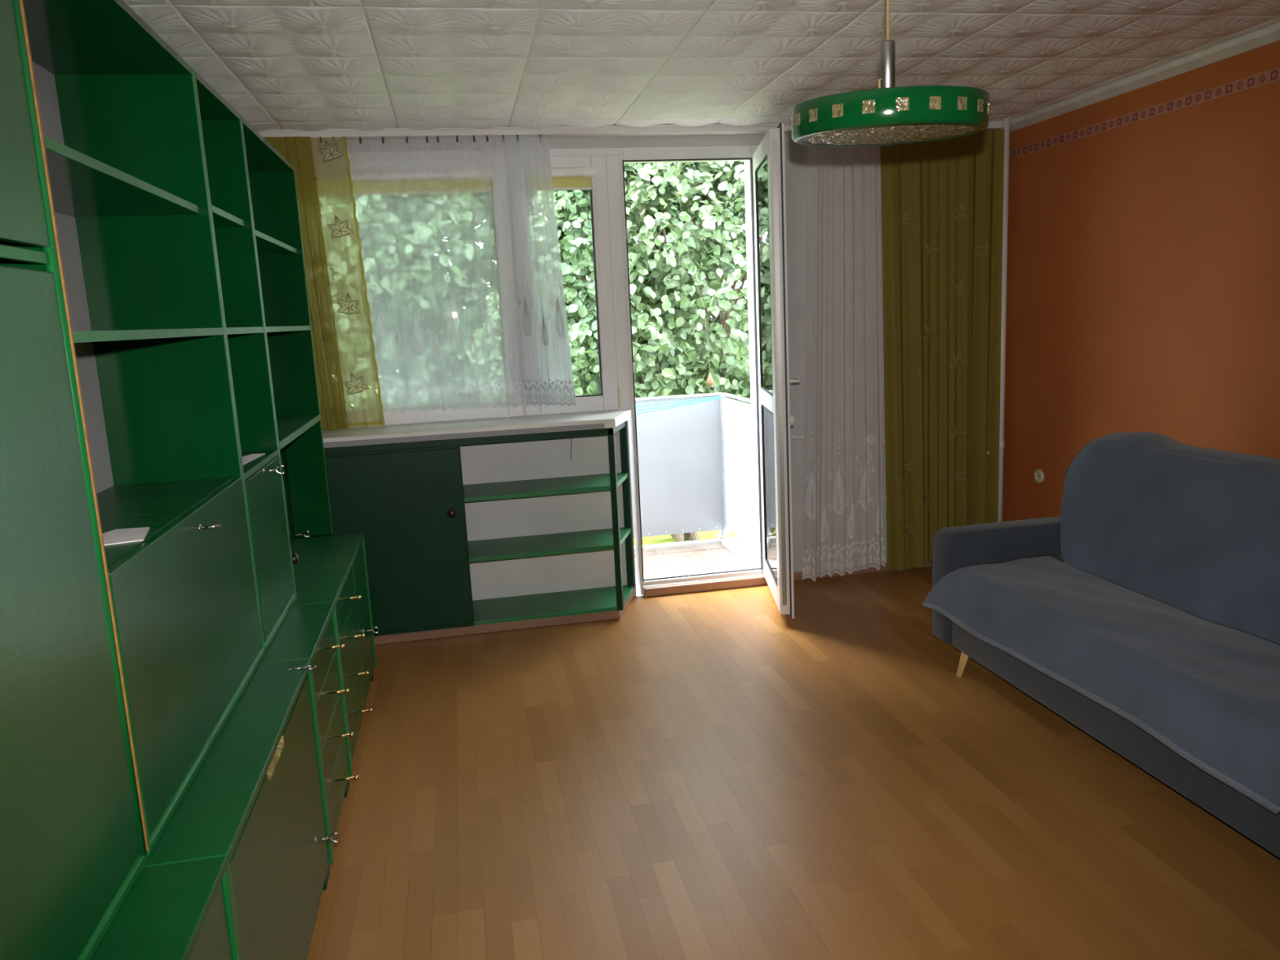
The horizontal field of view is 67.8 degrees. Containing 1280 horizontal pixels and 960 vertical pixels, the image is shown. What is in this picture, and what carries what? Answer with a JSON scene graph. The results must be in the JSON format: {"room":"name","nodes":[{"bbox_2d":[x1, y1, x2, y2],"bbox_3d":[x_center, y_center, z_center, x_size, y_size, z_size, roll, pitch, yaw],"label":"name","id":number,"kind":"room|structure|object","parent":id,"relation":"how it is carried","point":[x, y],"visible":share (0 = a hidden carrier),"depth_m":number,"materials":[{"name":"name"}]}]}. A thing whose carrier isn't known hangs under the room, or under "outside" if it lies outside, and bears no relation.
{"room":"living room","nodes":[
{"label":"living room","id":0,"kind":"room"},
{"bbox_2d":[293,133,886,596],"bbox_3d":[0.079,-0.618,5.299,4.080,2.500,0.300,-5,10,-10],"label":"wall","id":1,"kind":"structure","parent":0,"point":[796,154],"depth_m":5.19,"materials":[{"name":"white paint"}]},
{"bbox_2d":[263,136,385,431],"bbox_3d":[-1.538,-0.938,4.630,0.458,1.398,0.062,-5,10,-10],"label":"curtain","id":2,"kind":"object","parent":1,"relation":"hanging from","point":[348,387],"visible":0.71,"depth_m":4.64,"materials":[{"name":"yellow fabric"}]},
{"bbox_2d":[347,136,576,413],"bbox_3d":[-0.875,-1.014,4.801,1.032,1.358,0.066,-5,10,-10],"label":"lace curtain","id":3,"kind":"object","parent":1,"relation":"hanging from","point":[465,340],"visible":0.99,"depth_m":4.83,"materials":[{"name":"white fabric"}]},
{"bbox_2d":[347,146,631,426],"bbox_3d":[-0.951,-0.963,4.914,1.775,1.410,0.124,-5,10,-10],"label":"window","id":4,"kind":"structure","parent":1,"relation":"in","point":[611,310],"depth_m":4.97,"materials":[{"name":"white plastic"}]},
{"bbox_2d":[351,168,499,245],"bbox_3d":[-1.205,-1.178,4.757,1.015,0.712,0.042,-5,10,-10],"label":"roller blind","id":5,"kind":"object","parent":4,"relation":"attached to","point":[371,180],"visible":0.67,"depth_m":4.72,"materials":[{"name":"yellow fabric"}]},
{"bbox_2d":[521,166,601,300],"bbox_3d":[-0.398,-1.243,4.905,0.390,0.712,0.042,-5,10,-10],"label":"roller blind","id":6,"kind":"object","parent":4,"relation":"attached to","point":[572,178],"visible":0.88,"depth_m":4.86,"materials":[{"name":"yellow fabric"}]},
{"bbox_2d":[257,120,1002,140],"bbox_3d":[0.034,-1.795,4.890,4.030,0.038,0.098,-5,10,-10],"label":"curtain rail","id":7,"kind":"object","parent":1,"relation":"attached to","point":[761,128],"depth_m":4.76,"materials":[{"name":"white paint"}]},
{"bbox_2d":[618,122,799,618],"bbox_3d":[0.395,-0.514,4.881,0.782,2.410,0.863,-5,10,-10],"label":"door","id":8,"kind":"structure","parent":1,"relation":"in","point":[766,162],"depth_m":4.94,"materials":[{"name":"white plastic"}]},
{"bbox_2d":[802,146,886,581],"bbox_3d":[1.118,-0.639,5.247,0.511,2.438,0.065,-5,10,-12],"label":"lace curtain","id":9,"kind":"object","parent":1,"relation":"hanging from","point":[843,530],"visible":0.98,"depth_m":5.25,"materials":[{"name":"white fabric"}]},
{"bbox_2d":[793,561,932,580],"bbox_3d":[1.467,0.511,5.596,1.430,0.045,0.016,-5,10,-10],"label":"baseboard","id":10,"kind":"structure","parent":1,"relation":"attached to","point":[797,575],"depth_m":5.56,"materials":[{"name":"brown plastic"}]},
{"bbox_2d":[791,119,1009,522],"bbox_3d":[1.419,-0.692,5.337,1.334,2.505,0.083,-4,10,-8],"label":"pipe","id":11,"kind":"object","parent":1,"relation":"attached to","point":[1006,122],"visible":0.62,"depth_m":5.35,"materials":[{"name":"white metal"}]},
{"bbox_2d":[880,128,1004,571],"bbox_3d":[1.684,-0.690,5.329,0.711,2.420,0.114,-5,10,-10],"label":"curtain","id":12,"kind":"object","parent":1,"relation":"hanging from","point":[942,201],"visible":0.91,"depth_m":5.30,"materials":[{"name":"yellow fabric"}]},
{"bbox_2d":[634,537,758,595],"bbox_3d":[-1.023,0.690,5.822,3.700,0.250,1.132,-5,10,-10],"label":"balcony slab","id":13,"kind":"object","parent":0,"point":[695,556],"visible":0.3,"depth_m":6.25,"materials":[{"name":"concrete"}]},
{"bbox_2d":[627,392,729,537],"bbox_3d":[-1.189,0.046,6.268,3.636,1.019,0.074,-5,10,-10],"label":"parapet","id":14,"kind":"object","parent":13,"relation":"on","point":[681,451],"visible":0.23,"depth_m":6.51,"materials":[{"name":"grey metal"}]},
{"bbox_2d":[635,395,720,407],"bbox_3d":[-1.163,-0.370,6.124,3.500,0.116,0.037,-5,10,-10],"label":"clothesline","id":15,"kind":"object","parent":14,"relation":"attached to","point":[719,396],"visible":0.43,"depth_m":6.37,"materials":[{"name":"white plastic"}]},
{"bbox_2d":[635,396,721,411],"bbox_3d":[-1.154,-0.351,6.086,3.501,0.136,0.040,-5,10,-11],"label":"clothesline","id":16,"kind":"object","parent":14,"relation":"attached to","point":[719,397],"visible":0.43,"depth_m":6.35,"materials":[{"name":"white plastic"}]},
{"bbox_2d":[635,397,722,413],"bbox_3d":[-1.146,-0.336,6.050,3.501,0.148,0.057,-5,10,-11],"label":"clothesline","id":17,"kind":"object","parent":14,"relation":"attached to","point":[720,397],"visible":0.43,"depth_m":6.32,"materials":[{"name":"white plastic"}]},
{"bbox_2d":[722,392,754,547],"bbox_3d":[0.677,-0.062,6.121,0.035,0.937,0.886,-5,10,-10],"label":"parapet","id":18,"kind":"object","parent":13,"relation":"on","point":[736,418],"visible":0.71,"depth_m":6.22,"materials":[{"name":"white paint"}]},
{"bbox_2d":[123,0,1279,131],"bbox_3d":[0.568,-1.450,2.263,4.280,0.161,6.100,-5,10,-10],"label":"ceiling","id":19,"kind":"structure","parent":0,"point":[308,65],"depth_m":3.51,"materials":[{"name":"tile"}]},
{"bbox_2d":[791,0,990,147],"bbox_3d":[0.497,-1.003,1.909,0.393,0.622,0.394,-5,10,-10],"label":"pendant lamp","id":20,"kind":"object","parent":19,"relation":"hanging from","point":[887,114],"visible":1,"depth_m":1.82,"materials":[{"name":"green metal"}]},
{"bbox_2d":[802,124,977,145],"bbox_3d":[0.511,-0.713,1.962,0.350,0.025,0.350,-5,10,-10],"label":"diffuser","id":21,"kind":"object","parent":20,"relation":"attached to","point":[816,134],"depth_m":1.91,"materials":[{"name":"clear glass"}]},
{"bbox_2d":[306,566,1279,959],"bbox_3d":[0.722,1.181,2.575,4.280,0.160,5.800,-5,10,-10],"label":"floor","id":22,"kind":"structure","parent":0,"point":[719,774],"depth_m":3.00,"materials":[{"name":"laminate"}]},
{"bbox_2d":[91,856,239,959],"bbox_3d":[-0.821,1.082,1.151,0.456,0.672,1.060,-5,10,-10],"label":"base cabinet","id":23,"kind":"object","parent":22,"relation":"on","point":[180,910],"visible":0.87,"depth_m":1.51,"materials":[{"name":"green paint"}]},
{"bbox_2d":[0,0,149,959],"bbox_3d":[-0.938,-0.007,0.956,0.328,1.548,1.078,-5,10,-10],"label":"upper cabinet","id":24,"kind":"object","parent":23,"relation":"on","point":[74,843],"visible":1,"depth_m":1.36,"materials":[{"name":"green paint"}]},
{"bbox_2d":[143,657,339,959],"bbox_3d":[-0.991,0.914,2.153,0.509,0.672,1.000,-5,10,-10],"label":"base cabinet","id":25,"kind":"object","parent":22,"relation":"on","point":[256,800],"visible":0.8,"depth_m":2.08,"materials":[{"name":"green paint"}]},
{"bbox_2d":[22,0,264,858],"bbox_3d":[-1.122,-0.179,1.994,0.366,1.546,1.053,-5,10,-10],"label":"shelving unit","id":26,"kind":"object","parent":25,"relation":"on","point":[118,108],"visible":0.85,"depth_m":2.35,"materials":[{"name":"green paint"}]},
{"bbox_2d":[44,147,199,217],"bbox_3d":[-1.173,-0.595,1.915,0.295,0.018,1.017,-5,10,-10],"label":"shelf","id":27,"kind":"object","parent":26,"relation":"attached to","point":[82,186],"depth_m":2.03,"materials":[{"name":"green paint"}]},
{"bbox_2d":[102,527,149,545],"bbox_3d":[-1.025,0.113,1.833,0.155,0.002,0.170,-5,10,-10],"label":"paper sheet","id":28,"kind":"object","parent":26,"relation":"on","point":[115,536],"visible":0.71,"depth_m":1.85,"materials":[{"name":"white paper"}]},
{"bbox_2d":[286,664,316,671],"bbox_3d":[-0.897,0.499,2.523,0.077,0.004,0.028,-5,10,-10],"label":"key","id":29,"kind":"object","parent":25,"relation":"on","point":[313,666],"visible":1,"depth_m":2.52,"materials":[{"name":"silver metal"}]},
{"bbox_2d":[259,601,358,879],"bbox_3d":[-1.138,0.790,2.900,0.507,0.672,0.542,-5,10,-10],"label":"base cabinet","id":30,"kind":"object","parent":22,"relation":"on","point":[308,630],"visible":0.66,"depth_m":2.90,"materials":[{"name":"green paint"}]},
{"bbox_2d":[193,69,296,653],"bbox_3d":[-1.267,-0.308,2.772,0.382,1.546,0.550,-5,10,-10],"label":"shelving unit","id":31,"kind":"object","parent":30,"relation":"on","point":[220,124],"visible":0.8,"depth_m":2.95,"materials":[{"name":"green paint"}]},
{"bbox_2d":[212,212,244,227],"bbox_3d":[-1.327,-0.744,2.688,0.295,0.018,0.514,-5,10,-10],"label":"shelf","id":32,"kind":"object","parent":31,"relation":"attached to","point":[220,220],"depth_m":2.82,"materials":[{"name":"green paint"}]},
{"bbox_2d":[241,453,265,464],"bbox_3d":[-1.188,-0.060,2.863,0.095,0.002,0.265,-2,10,7],"label":"paper sheet","id":33,"kind":"object","parent":31,"relation":"on","point":[246,459],"visible":0.43,"depth_m":2.91,"materials":[{"name":"white paper"}]},
{"bbox_2d":[290,532,378,790],"bbox_3d":[-1.290,0.661,3.679,0.509,0.672,1.068,-5,10,-10],"label":"base cabinet","id":34,"kind":"object","parent":22,"relation":"on","point":[334,567],"visible":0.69,"depth_m":3.63,"materials":[{"name":"green paint"}]},
{"bbox_2d":[240,115,333,594],"bbox_3d":[-1.446,-0.429,3.528,0.322,1.551,1.020,-5,10,-10],"label":"upper cabinet","id":35,"kind":"object","parent":34,"relation":"on","point":[272,184],"visible":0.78,"depth_m":3.98,"materials":[{"name":"green paint"}]},
{"bbox_2d":[255,235,296,255],"bbox_3d":[-1.476,-0.858,3.451,0.295,0.018,0.984,-5,10,-10],"label":"shelf","id":36,"kind":"object","parent":35,"relation":"attached to","point":[266,245],"depth_m":3.66,"materials":[{"name":"green paint"}]},
{"bbox_2d":[309,420,635,644],"bbox_3d":[-0.901,0.265,4.871,1.825,1.003,0.438,-5,10,-10],"label":"base cabinet","id":37,"kind":"object","parent":22,"relation":"on","point":[482,535],"visible":0.83,"depth_m":4.84,"materials":[{"name":"green paint"}]},
{"bbox_2d":[322,409,631,448],"bbox_3d":[-0.919,-0.255,4.799,1.845,0.047,0.404,-5,10,-10],"label":"window sill","id":38,"kind":"structure","parent":37,"relation":"on","point":[397,433],"depth_m":4.68,"materials":[{"name":"white paint"}]},
{"bbox_2d":[462,472,627,502],"bbox_3d":[-0.468,0.033,4.945,0.903,0.024,0.384,-5,10,-10],"label":"shelf","id":39,"kind":"object","parent":37,"relation":"attached to","point":[557,483],"depth_m":4.91,"materials":[{"name":"green paint"}]},
{"bbox_2d":[467,527,631,562],"bbox_3d":[-0.453,0.335,4.998,0.903,0.024,0.384,-5,10,-10],"label":"shelf","id":40,"kind":"object","parent":37,"relation":"attached to","point":[485,548],"depth_m":4.97,"materials":[{"name":"green paint"}]},
{"bbox_2d":[472,585,633,625],"bbox_3d":[-0.438,0.658,5.054,0.903,0.020,0.384,-5,10,-10],"label":"shelf","id":41,"kind":"object","parent":37,"relation":"attached to","point":[536,606],"depth_m":5.01,"materials":[{"name":"green paint"}]},
{"bbox_2d":[931,515,1279,857],"bbox_3d":[1.859,0.486,3.132,0.838,0.913,2.110,-5,10,-10],"label":"sofa","id":42,"kind":"object","parent":22,"relation":"on","point":[953,548],"visible":0.26,"depth_m":3.32,"materials":[{"name":"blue fabric"}]},
{"bbox_2d":[921,554,1279,813],"bbox_3d":[1.643,0.573,3.170,0.526,0.215,1.968,-5,10,-10],"label":"seat","id":43,"kind":"object","parent":42,"relation":"on","point":[1207,691],"visible":1,"depth_m":2.99,"materials":[{"name":"blue fabric"}]},
{"bbox_2d":[1059,431,1279,644],"bbox_3d":[2.081,0.208,3.196,0.437,0.562,1.919,-5,10,-10],"label":"sofa backrest","id":44,"kind":"object","parent":42,"relation":"on","point":[1193,530],"visible":0.94,"depth_m":3.42,"materials":[{"name":"blue fabric"}]},
{"bbox_2d":[1002,40,1279,521],"bbox_3d":[2.719,-0.329,2.923,0.202,2.500,6.000,-5,10,-10],"label":"wall","id":45,"kind":"structure","parent":0,"point":[1143,287],"depth_m":4.33,"materials":[{"name":"orange paint"}]},
{"bbox_2d":[1034,469,1044,483],"bbox_3d":[2.207,-0.021,5.266,0.013,0.076,0.076,-5,10,-10],"label":"power socket","id":46,"kind":"object","parent":45,"relation":"attached to","point":[1038,474],"visible":1,"depth_m":5.26,"materials":[{"name":"white plastic"}]},
{"bbox_2d":[1009,22,1279,132],"bbox_3d":[2.567,-1.501,2.544,0.050,0.048,5.700,-5,10,-10],"label":"trim","id":47,"kind":"structure","parent":45,"relation":"attached to","point":[1271,34],"depth_m":4.13,"materials":[{"name":"white paint"}]},
{"label":"outside","id":48,"kind":"structure","parent":0,"visible":0},
{"bbox_2d":[590,365,755,549],"bbox_3d":[-5.148,-1.819,24.755,50.000,0.150,39.640,-5,10,-10],"label":"lawn","id":49,"kind":"structure","parent":48,"point":[664,539],"depth_m":9.20,"materials":[{"name":"green plant"}]},
{"bbox_2d":[353,191,494,278],"bbox_3d":[-3.153,-1.526,9.432,4.772,4.402,1.602,-5,10,-13],"label":"leafy tree","id":50,"kind":"object","parent":49,"relation":"on","point":[433,205],"visible":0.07,"depth_m":9.33,"materials":[{"name":"green plant"}]},
{"bbox_2d":[359,162,749,404],"bbox_3d":[-1.990,-2.646,11.665,12.557,5.750,1.481,-5,10,-10],"label":"hedge","id":51,"kind":"object","parent":49,"relation":"on","point":[642,337],"visible":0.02,"depth_m":11.76,"materials":[{"name":"green plant"}]},
{"bbox_2d":[533,160,751,542],"bbox_3d":[0.361,-1.847,8.716,3.975,4.950,1.646,-4,10,-9],"label":"leafy shrub","id":52,"kind":"object","parent":49,"relation":"on","point":[726,252],"visible":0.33,"depth_m":8.29,"materials":[{"name":"green plant"}]},
{"bbox_2d":[675,253,713,386],"bbox_3d":[0.456,-1.420,8.220,0.059,1.166,0.932,-5,10,-13],"label":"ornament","id":53,"kind":"object","parent":52,"relation":"hanging from","point":[709,381],"visible":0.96,"depth_m":7.88,"materials":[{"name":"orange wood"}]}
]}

